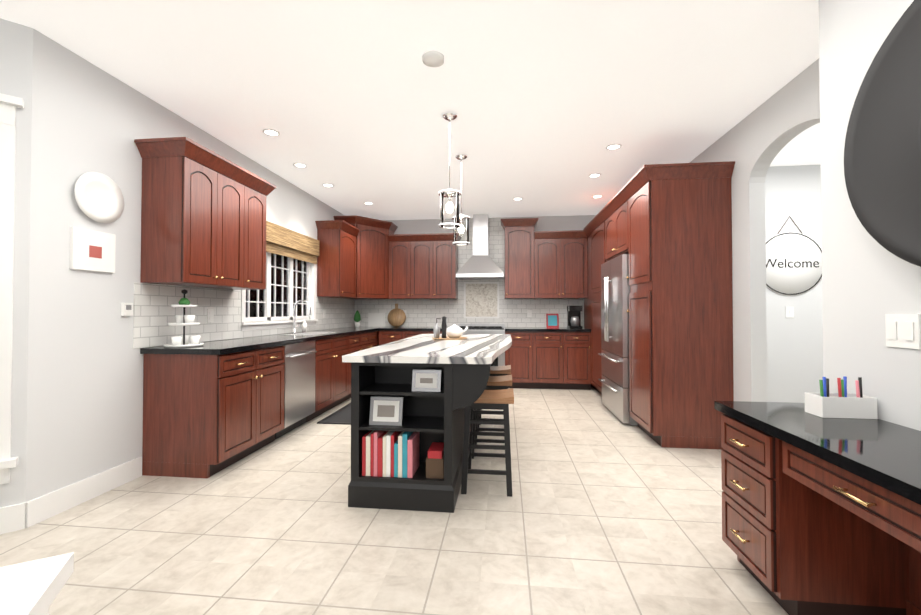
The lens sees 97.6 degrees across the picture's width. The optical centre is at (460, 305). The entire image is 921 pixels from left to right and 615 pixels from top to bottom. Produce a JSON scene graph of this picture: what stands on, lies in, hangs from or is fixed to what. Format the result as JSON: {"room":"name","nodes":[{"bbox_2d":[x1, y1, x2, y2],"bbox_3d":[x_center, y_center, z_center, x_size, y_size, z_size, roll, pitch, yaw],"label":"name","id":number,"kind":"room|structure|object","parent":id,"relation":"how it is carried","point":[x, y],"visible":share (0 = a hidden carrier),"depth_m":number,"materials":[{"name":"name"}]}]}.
{"room":"kitchen","nodes":[
{"label":"kitchen","id":0,"kind":"room"},
{"bbox_2d":[0,18,32,506],"bbox_3d":[-3.475,-0.177,1.500,2.600,2.800,0.150,1,-1,-39],"label":"wall","id":1,"kind":"structure","parent":0,"point":[16,53],"depth_m":2.23,"materials":[{"name":"white paint"}]},
{"bbox_2d":[0,93,23,483],"bbox_3d":[-3.244,-0.095,1.646,1.995,2.100,0.210,1,-1,-39],"label":"bay window","id":2,"kind":"structure","parent":1,"relation":"in","point":[9,104],"depth_m":2.19,"materials":[{"name":"white"}]},
{"bbox_2d":[26,28,344,501],"bbox_3d":[-2.212,-0.128,4.773,0.150,2.800,5.050,0,-1,6],"label":"wall","id":3,"kind":"structure","parent":0,"point":[85,394],"depth_m":2.55,"materials":[{"name":"white paint"}]},
{"bbox_2d":[0,457,141,534],"bbox_3d":[-3.382,1.157,1.769,1.854,0.140,2.560,0,-1,6],"label":"baseboard","id":4,"kind":"structure","parent":3,"relation":"attached to","point":[21,516],"depth_m":2.43,"materials":[{"name":"white wood"}]},
{"bbox_2d":[70,226,115,272],"bbox_3d":[-2.364,-0.350,2.599,0.023,0.260,0.270,0,-1,6],"label":"framed picture","id":5,"kind":"object","parent":3,"relation":"attached to","point":[91,250],"visible":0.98,"depth_m":2.58,"materials":[{"name":"white paper"}]},
{"bbox_2d":[74,172,123,222],"bbox_3d":[-2.358,-0.700,2.629,0.028,0.324,0.324,0,-1,6],"label":"plate","id":6,"kind":"object","parent":3,"relation":"attached to","point":[99,197],"visible":0.96,"depth_m":2.63,"materials":[{"name":"white ceramic"}]},
{"bbox_2d":[121,303,132,315],"bbox_3d":[-2.338,0.028,2.827,0.023,0.090,0.070,0,-1,6],"label":"switch","id":7,"kind":"object","parent":3,"relation":"attached to","point":[126,309],"visible":0.93,"depth_m":2.81,"materials":[{"name":"white plastic"}]},
{"bbox_2d":[134,137,275,289],"bbox_3d":[-2.080,-0.671,3.429,0.403,1.025,1.137,0,-1,6],"label":"upper cabinet","id":8,"kind":"object","parent":3,"relation":"attached to","point":[203,216],"visible":1,"depth_m":3.06,"materials":[{"name":"brown wood"}]},
{"bbox_2d":[133,282,354,348],"bbox_3d":[-2.107,0.105,5.003,0.008,0.476,4.258,0,-1,6],"label":"backsplash","id":9,"kind":"structure","parent":3,"relation":"attached to","point":[154,313],"depth_m":3.52,"materials":[{"name":"tile"}]},
{"bbox_2d":[207,309,213,322],"bbox_3d":[-2.250,0.095,3.630,0.008,0.120,0.075,0,-1,6],"label":"outlet","id":10,"kind":"object","parent":9,"relation":"attached to","point":[210,315],"depth_m":3.62,"materials":[{"name":"white plastic"}]},
{"bbox_2d":[241,252,317,330],"bbox_3d":[-2.182,-0.317,4.868,0.190,1.180,1.620,0,-1,6],"label":"window","id":11,"kind":"structure","parent":3,"relation":"in","point":[290,282],"depth_m":4.91,"materials":[{"name":"white wood"}]},
{"bbox_2d":[266,221,319,263],"bbox_3d":[-2.091,-0.752,4.859,0.046,0.330,1.610,0,-1,6],"label":"window shade","id":12,"kind":"object","parent":3,"relation":"attached to","point":[283,241],"visible":0.64,"depth_m":4.92,"materials":[{"name":"beige wicker"}]},
{"bbox_2d":[315,220,359,297],"bbox_3d":[-1.802,-0.651,5.956,0.403,1.060,0.663,0,-1,6],"label":"upper cabinet","id":13,"kind":"object","parent":3,"relation":"attached to","point":[336,267],"visible":1,"depth_m":5.70,"materials":[{"name":"brown wood"}]},
{"bbox_2d":[334,215,397,298],"bbox_3d":[-1.536,-0.745,6.648,0.780,1.270,0.887,0,-1,6],"label":"upper cabinet","id":14,"kind":"object","parent":3,"relation":"attached to","point":[372,261],"visible":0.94,"depth_m":6.48,"materials":[{"name":"brown wood"}]},
{"bbox_2d":[0,386,787,614],"bbox_3d":[-0.776,1.260,2.305,10.700,0.050,9.900,0,-1,6],"label":"floor","id":15,"kind":"structure","parent":0,"point":[603,510],"depth_m":2.14,"materials":[{"name":"tile"}]},
{"bbox_2d":[0,552,73,614],"bbox_3d":[-1.156,0.820,-0.090,1.550,0.760,1.050,0,-1,-27],"label":"table","id":16,"kind":"object","parent":15,"relation":"on","point":[34,587],"visible":1,"depth_m":0.66,"materials":[{"name":"white"}]},
{"bbox_2d":[142,347,284,478],"bbox_3d":[-1.982,0.806,3.350,0.605,0.890,0.860,0,-1,6],"label":"base cabinet","id":17,"kind":"object","parent":15,"relation":"on","point":[211,408],"depth_m":2.94,"materials":[{"name":"brown wood"}]},
{"bbox_2d":[140,327,382,354],"bbox_3d":[-1.793,0.365,4.992,0.628,0.040,4.202,0,-1,6],"label":"countertop","id":18,"kind":"structure","parent":17,"relation":"on","point":[229,346],"depth_m":3.49,"materials":[{"name":"stone"}]},
{"bbox_2d":[163,289,203,347],"bbox_3d":[-2.129,0.096,3.105,0.260,0.440,0.260,0,-1,6],"label":"tiered tray","id":19,"kind":"object","parent":18,"relation":"on","point":[181,341],"visible":1,"depth_m":3.08,"materials":[{"name":"white ceramic"}]},
{"bbox_2d":[292,300,310,332],"bbox_3d":[-1.935,0.138,4.947,0.238,0.410,0.120,0,-1,6],"label":"faucet","id":20,"kind":"object","parent":18,"relation":"on","point":[294,327],"visible":1,"depth_m":4.91,"materials":[{"name":"silver metal"}]},
{"bbox_2d":[302,320,306,331],"bbox_3d":[-1.994,0.267,5.151,0.056,0.160,0.056,0,-1,6],"label":"soap","id":21,"kind":"object","parent":18,"relation":"on","point":[304,326],"visible":1,"depth_m":5.13,"materials":[{"name":"white plastic"}]},
{"bbox_2d":[354,310,360,326],"bbox_3d":[-1.742,0.226,6.804,0.114,0.290,0.120,0,-1,6],"label":"potted plant","id":22,"kind":"object","parent":18,"relation":"on","point":[357,317],"visible":0.94,"depth_m":6.77,"materials":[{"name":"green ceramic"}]},
{"bbox_2d":[368,313,384,326],"bbox_3d":[-1.465,0.255,7.033,0.300,0.240,0.020,0,-1,6],"label":"cutting board","id":23,"kind":"object","parent":18,"relation":"on","point":[374,319],"depth_m":7.02,"materials":[{"name":"white stone"}]},
{"bbox_2d":[388,304,405,326],"bbox_3d":[-1.101,0.172,6.957,0.320,0.398,0.072,0,-1,6],"label":"cutting board","id":24,"kind":"object","parent":18,"relation":"on","point":[396,316],"depth_m":6.94,"materials":[{"name":"brown wood"}]},
{"bbox_2d":[275,340,316,438],"bbox_3d":[-1.858,0.817,4.076,0.604,0.880,0.602,0,-1,6],"label":"dishwasher","id":25,"kind":"object","parent":15,"relation":"on","point":[299,389],"visible":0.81,"depth_m":4.01,"materials":[{"name":"grey metal"}]},
{"bbox_2d":[288,335,351,421],"bbox_3d":[-1.815,0.828,4.870,0.605,0.890,0.979,0,-1,6],"label":"base cabinet","id":26,"kind":"object","parent":15,"relation":"on","point":[332,375],"depth_m":4.76,"materials":[{"name":"brown wood"}]},
{"bbox_2d":[317,403,350,424],"bbox_3d":[-1.180,1.265,4.764,0.600,0.014,1.000,0,-1,6],"label":"mat","id":27,"kind":"object","parent":15,"relation":"on","point":[342,415],"visible":0.38,"depth_m":4.51,"materials":[{"name":"black fabric"}]},
{"bbox_2d":[352,335,363,352],"bbox_3d":[-1.743,0.838,5.522,0.605,0.890,0.568,0,-1,6],"label":"base cabinet","id":28,"kind":"object","parent":15,"relation":"on","point":[357,340],"depth_m":5.61,"materials":[{"name":"brown wood"}]},
{"bbox_2d":[364,331,378,349],"bbox_3d":[-1.681,0.846,6.089,0.605,0.890,0.809,0,-1,6],"label":"base cabinet","id":29,"kind":"object","parent":15,"relation":"on","point":[371,338],"depth_m":6.16,"materials":[{"name":"brown wood"}]},
{"bbox_2d":[379,331,409,344],"bbox_3d":[-1.044,0.856,6.710,0.479,0.890,0.605,0,-1,6],"label":"base cabinet","id":30,"kind":"object","parent":15,"relation":"on","point":[385,337],"depth_m":6.42,"materials":[{"name":"brown wood"}]},
{"bbox_2d":[378,327,448,330],"bbox_3d":[-0.676,0.390,6.667,1.222,0.040,0.627,0,-1,6],"label":"countertop","id":31,"kind":"structure","parent":30,"relation":"on","point":[384,328],"depth_m":6.39,"materials":[{"name":"black stone"}]},
{"bbox_2d":[348,362,490,512],"bbox_3d":[-0.128,0.809,3.591,0.872,0.890,2.339,0,-1,6],"label":"kitchen island","id":32,"kind":"object","parent":15,"relation":"on","point":[386,370],"depth_m":2.47,"materials":[{"name":"black paint"}]},
{"bbox_2d":[369,396,402,425],"bbox_3d":[-0.469,0.668,2.548,0.210,0.170,0.042,0,-1,6],"label":"framed picture","id":33,"kind":"object","parent":32,"relation":"in","point":[386,410],"visible":1,"depth_m":2.54,"materials":[{"name":"silver metal"}]},
{"bbox_2d":[362,430,419,477],"bbox_3d":[-0.441,0.923,2.584,0.317,0.270,0.207,0,-1,6],"label":"books","id":34,"kind":"object","parent":32,"relation":"in","point":[390,453],"visible":0.92,"depth_m":2.48,"materials":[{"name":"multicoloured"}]},
{"bbox_2d":[412,369,440,391],"bbox_3d":[-0.211,0.469,2.512,0.180,0.130,0.042,0,-1,6],"label":"framed picture","id":35,"kind":"object","parent":32,"relation":"in","point":[424,380],"visible":1,"depth_m":2.50,"materials":[{"name":"silver metal"}]},
{"bbox_2d":[342,334,511,365],"bbox_3d":[-0.068,0.344,3.594,1.050,0.040,2.410,0,-1,6],"label":"island countertop","id":36,"kind":"structure","parent":32,"relation":"on","point":[478,349],"depth_m":2.71,"materials":[{"name":"white stone"}]},
{"bbox_2d":[432,336,467,339],"bbox_3d":[-0.103,0.323,3.955,0.350,0.012,0.350,0,-1,6],"label":"tray","id":37,"kind":"object","parent":36,"relation":"on","point":[450,338],"visible":0.81,"depth_m":3.85,"materials":[{"name":"brown wood"}]},
{"bbox_2d":[433,318,440,337],"bbox_3d":[-0.226,0.221,3.900,0.072,0.189,0.064,0,-1,6],"label":"soap pump","id":38,"kind":"object","parent":37,"relation":"on","point":[436,328],"visible":1,"depth_m":3.88,"materials":[{"name":"grey metal"}]},
{"bbox_2d":[441,316,446,337],"bbox_3d":[-0.156,0.209,3.842,0.052,0.210,0.052,0,-1,6],"label":"pepper mill","id":39,"kind":"object","parent":37,"relation":"on","point":[444,326],"visible":1,"depth_m":3.82,"materials":[{"name":"black paint"}]},
{"bbox_2d":[446,324,467,337],"bbox_3d":[-0.053,0.252,3.981,0.265,0.130,0.170,0,-1,6],"label":"teapot","id":40,"kind":"object","parent":37,"relation":"on","point":[454,331],"visible":0.79,"depth_m":3.93,"materials":[{"name":"white ceramic"}]},
{"bbox_2d":[426,442,443,478],"bbox_3d":[-0.147,0.976,2.552,0.107,0.164,0.190,0,-1,6],"label":"basket","id":41,"kind":"object","parent":32,"relation":"in","point":[435,463],"visible":0.82,"depth_m":2.46,"materials":[{"name":"brown wicker"}]},
{"bbox_2d":[410,331,433,336],"bbox_3d":[-0.666,0.855,6.668,0.518,0.890,0.605,0,-1,6],"label":"base cabinet","id":42,"kind":"object","parent":15,"relation":"on","point":[412,333],"depth_m":6.38,"materials":[{"name":"brown wood"}]},
{"bbox_2d":[458,324,504,365],"bbox_3d":[0.320,0.803,6.517,0.782,0.990,0.681,0,-1,6],"label":"range","id":43,"kind":"object","parent":15,"relation":"on","point":[499,360],"visible":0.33,"depth_m":6.25,"materials":[{"name":"silver metal"}]},
{"bbox_2d":[461,388,513,496],"bbox_3d":[0.190,0.924,2.818,0.360,0.638,0.376,0,-1,6],"label":"stool","id":44,"kind":"object","parent":15,"relation":"on","point":[502,399],"visible":0.94,"depth_m":2.67,"materials":[{"name":"black paint"}]},
{"bbox_2d":[472,374,511,458],"bbox_3d":[0.260,0.933,3.454,0.360,0.638,0.376,0,-1,6],"label":"stool","id":45,"kind":"object","parent":15,"relation":"on","point":[499,382],"visible":0.33,"depth_m":3.31,"materials":[{"name":"black paint"}]},
{"bbox_2d":[478,365,510,427],"bbox_3d":[0.330,0.943,4.090,0.360,0.638,0.376,0,-1,6],"label":"stool","id":46,"kind":"object","parent":15,"relation":"on","point":[499,370],"visible":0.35,"depth_m":3.95,"materials":[{"name":"black paint"}]},
{"bbox_2d":[505,327,537,388],"bbox_3d":[0.956,0.853,6.490,0.479,0.890,0.605,0,-1,6],"label":"base cabinet","id":47,"kind":"object","parent":15,"relation":"on","point":[522,356],"depth_m":6.19,"materials":[{"name":"brown wood"}]},
{"bbox_2d":[538,331,569,388],"bbox_3d":[1.365,0.852,6.445,0.580,0.890,0.605,0,-1,6],"label":"base cabinet","id":48,"kind":"object","parent":15,"relation":"on","point":[546,358],"depth_m":6.14,"materials":[{"name":"brown wood"}]},
{"bbox_2d":[506,327,590,330],"bbox_3d":[1.364,0.387,6.443,1.302,0.040,0.627,0,-1,6],"label":"countertop","id":49,"kind":"structure","parent":48,"relation":"on","point":[507,328],"depth_m":6.18,"materials":[{"name":"black stone"}]},
{"bbox_2d":[546,314,558,327],"bbox_3d":[1.524,0.254,6.675,0.200,0.230,0.064,0,-1,6],"label":"framed picture","id":50,"kind":"object","parent":49,"relation":"on","point":[552,320],"visible":0.93,"depth_m":6.67,"materials":[{"name":"red"}]},
{"bbox_2d":[567,306,581,327],"bbox_3d":[1.851,0.187,6.540,0.200,0.360,0.260,0,-1,6],"label":"coffee maker","id":51,"kind":"object","parent":49,"relation":"on","point":[573,316],"visible":0.98,"depth_m":6.47,"materials":[{"name":"black plastic"}]},
{"bbox_2d":[570,331,590,389],"bbox_3d":[1.774,0.851,6.400,0.479,0.890,0.605,0,-1,6],"label":"base cabinet","id":52,"kind":"object","parent":15,"relation":"on","point":[580,341],"depth_m":6.10,"materials":[{"name":"brown wood"}]},
{"bbox_2d":[584,233,590,328],"bbox_3d":[2.330,0.095,6.297,0.687,2.400,0.711,0,-1,6],"label":"tall cabinet","id":53,"kind":"object","parent":15,"relation":"on","point":[587,301],"depth_m":6.31,"materials":[{"name":"brown wood"}]},
{"bbox_2d":[591,221,626,394],"bbox_3d":[2.250,0.084,5.566,0.687,2.400,0.870,0,-1,6],"label":"tall cabinet","id":54,"kind":"object","parent":15,"relation":"on","point":[597,233],"depth_m":5.70,"materials":[{"name":"brown wood"}]},
{"bbox_2d":[598,254,637,425],"bbox_3d":[2.079,0.370,4.660,0.777,1.800,0.948,0,-1,6],"label":"fridge","id":55,"kind":"object","parent":15,"relation":"on","point":[615,292],"visible":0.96,"depth_m":4.47,"materials":[{"name":"grey metal"}]},
{"bbox_2d":[627,173,733,449],"bbox_3d":[2.062,0.058,3.861,0.687,2.400,0.640,0,-1,6],"label":"tall cabinet","id":56,"kind":"object","parent":15,"relation":"on","point":[667,228],"depth_m":3.55,"materials":[{"name":"brown wood"}]},
{"bbox_2d":[714,401,920,614],"bbox_3d":[1.326,0.828,0.501,0.518,0.760,2.920,0,-1,6],"label":"desk","id":57,"kind":"object","parent":15,"relation":"on","point":[821,516],"visible":1,"depth_m":1.53,"materials":[{"name":"brown wood"}]},
{"bbox_2d":[805,376,877,418],"bbox_3d":[1.603,0.385,1.704,0.205,0.160,0.100,0,-1,6],"label":"pen holder","id":58,"kind":"object","parent":57,"relation":"on","point":[841,403],"visible":1,"depth_m":1.66,"materials":[{"name":"white plastic"}]},
{"bbox_2d":[0,0,820,219],"bbox_3d":[-0.776,-1.589,2.348,10.700,0.050,9.900,0,-1,6],"label":"ceiling","id":59,"kind":"structure","parent":0,"point":[547,102],"depth_m":2.81,"materials":[{"name":"white paint"}]},
{"bbox_2d":[262,129,279,136],"bbox_3d":[-1.694,-1.542,3.605,0.150,0.006,0.150,0,-1,6],"label":"recessed light","id":60,"kind":"object","parent":59,"relation":"in","point":[271,132],"visible":1,"depth_m":3.60,"materials":[{"name":"white"}]},
{"bbox_2d":[293,163,307,167],"bbox_3d":[-1.756,-1.530,4.417,0.150,0.006,0.150,0,-1,6],"label":"recessed light","id":61,"kind":"object","parent":59,"relation":"in","point":[300,165],"visible":1,"depth_m":4.42,"materials":[{"name":"white"}]},
{"bbox_2d":[322,183,333,186],"bbox_3d":[-1.679,-1.520,5.112,0.150,0.006,0.150,0,-1,6],"label":"recessed light","id":62,"kind":"object","parent":59,"relation":"in","point":[327,185],"visible":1,"depth_m":5.11,"materials":[{"name":"white"}]},
{"bbox_2d":[422,51,443,67],"bbox_3d":[-0.171,-1.544,2.542,0.140,0.034,0.140,0,-1,6],"label":"smoke detector","id":63,"kind":"object","parent":59,"relation":"attached to","point":[433,59],"visible":1,"depth_m":2.51,"materials":[{"name":"white plastic"}]},
{"bbox_2d":[438,112,460,228],"bbox_3d":[-0.088,-1.095,3.291,0.184,0.910,0.184,0,-1,6],"label":"pendant light","id":64,"kind":"object","parent":59,"relation":"hanging from","point":[449,194],"visible":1,"depth_m":3.28,"materials":[{"name":"silver metal"}]},
{"bbox_2d":[452,154,469,245],"bbox_3d":[0.007,-1.082,4.155,0.184,0.910,0.184,0,-1,6],"label":"pendant light","id":65,"kind":"object","parent":59,"relation":"hanging from","point":[461,157],"visible":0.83,"depth_m":4.14,"materials":[{"name":"silver metal"}]},
{"bbox_2d":[588,173,600,177],"bbox_3d":[1.580,-1.525,4.744,0.150,0.006,0.150,0,-1,6],"label":"recessed light","id":66,"kind":"object","parent":59,"relation":"in","point":[594,175],"visible":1,"depth_m":4.75,"materials":[{"name":"white"}]},
{"bbox_2d":[605,144,621,149],"bbox_3d":[1.489,-1.538,3.919,0.150,0.006,0.150,0,-1,6],"label":"recessed light","id":67,"kind":"object","parent":59,"relation":"in","point":[613,146],"visible":1,"depth_m":3.91,"materials":[{"name":"white"}]},
{"bbox_2d":[354,215,595,327],"bbox_3d":[1.520,-0.098,6.827,7.120,2.800,0.150,0,-1,6],"label":"wall","id":68,"kind":"structure","parent":0,"point":[544,223],"depth_m":6.81,"materials":[{"name":"white paint"}]},
{"bbox_2d":[388,233,461,298],"bbox_3d":[-0.593,-0.638,6.786,1.185,1.060,0.403,0,-1,6],"label":"upper cabinet","id":69,"kind":"object","parent":68,"relation":"attached to","point":[423,266],"visible":0.96,"depth_m":6.65,"materials":[{"name":"brown wood"}]},
{"bbox_2d":[354,217,582,326],"bbox_3d":[0.084,-0.561,6.909,3.932,1.866,0.014,0,-1,6],"label":"backsplash","id":70,"kind":"structure","parent":68,"relation":"attached to","point":[481,302],"depth_m":6.87,"materials":[{"name":"tile"}]},
{"bbox_2d":[527,310,531,316],"bbox_3d":[1.160,0.142,6.775,0.075,0.120,0.008,0,-1,6],"label":"outlet","id":71,"kind":"object","parent":70,"relation":"attached to","point":[529,312],"depth_m":6.77,"materials":[{"name":"white plastic"}]},
{"bbox_2d":[456,214,503,279],"bbox_3d":[0.330,-0.970,6.635,0.760,1.058,0.500,0,-1,6],"label":"range hood","id":72,"kind":"object","parent":68,"relation":"attached to","point":[480,264],"visible":1,"depth_m":6.59,"materials":[{"name":"silver metal"}]},
{"bbox_2d":[505,222,540,297],"bbox_3d":[0.995,-0.705,6.643,0.529,1.190,0.340,0,-1,6],"label":"upper cabinet","id":73,"kind":"object","parent":68,"relation":"attached to","point":[522,264],"depth_m":6.48,"materials":[{"name":"brown wood"}]},
{"bbox_2d":[537,234,587,297],"bbox_3d":[1.613,-0.601,6.574,0.829,0.980,0.340,0,-1,6],"label":"upper cabinet","id":74,"kind":"object","parent":68,"relation":"attached to","point":[546,264],"depth_m":6.40,"materials":[{"name":"brown wood"}]},
{"bbox_2d":[689,58,819,401],"bbox_3d":[2.514,-0.136,4.253,0.120,2.800,4.750,0,-1,6],"label":"wall","id":75,"kind":"structure","parent":0,"point":[755,142],"depth_m":3.26,"materials":[{"name":"white paint"}]},
{"bbox_2d":[603,197,626,260],"bbox_3d":[2.150,-0.850,4.670,0.687,0.560,0.960,0,-1,6],"label":"upper cabinet","id":76,"kind":"object","parent":75,"relation":"attached to","point":[615,223],"depth_m":4.70,"materials":[{"name":"brown wood"}]},
{"bbox_2d":[765,165,822,402],"bbox_3d":[3.641,-0.132,4.481,2.070,2.800,0.150,0,-1,6],"label":"wall","id":77,"kind":"structure","parent":0,"point":[794,359],"depth_m":4.39,"materials":[{"name":"white paint"}]},
{"bbox_2d":[786,307,793,317],"bbox_3d":[3.597,0.076,4.398,0.080,0.120,0.016,0,-1,6],"label":"light switch","id":78,"kind":"object","parent":77,"relation":"attached to","point":[789,312],"visible":1,"depth_m":4.40,"materials":[{"name":"white plastic"}]},
{"bbox_2d":[766,216,821,295],"bbox_3d":[3.607,-0.540,4.408,0.700,0.874,0.013,0,-1,6],"label":"welcome sign","id":79,"kind":"object","parent":77,"relation":"attached to","point":[793,263],"visible":0.98,"depth_m":4.40,"materials":[{"name":"white"}]},
{"bbox_2d":[818,0,920,430],"bbox_3d":[1.766,-0.207,-0.493,0.570,2.800,4.850,0,-1,6],"label":"wall","id":80,"kind":"structure","parent":0,"point":[869,281],"depth_m":1.76,"materials":[{"name":"white paint"}]},
{"bbox_2d":[844,0,920,266],"bbox_3d":[1.620,-0.611,1.204,0.088,1.040,1.040,0,-1,6],"label":"wall clock","id":81,"kind":"object","parent":80,"relation":"attached to","point":[882,161],"visible":1,"depth_m":1.53,"materials":[{"name":"black plastic"}]},
{"bbox_2d":[885,314,920,348],"bbox_3d":[1.699,0.099,1.552,0.010,0.130,0.130,0,-1,6],"label":"light switch","id":82,"kind":"object","parent":80,"relation":"attached to","point":[902,330],"visible":1,"depth_m":1.54,"materials":[{"name":"white plastic"}]}
]}

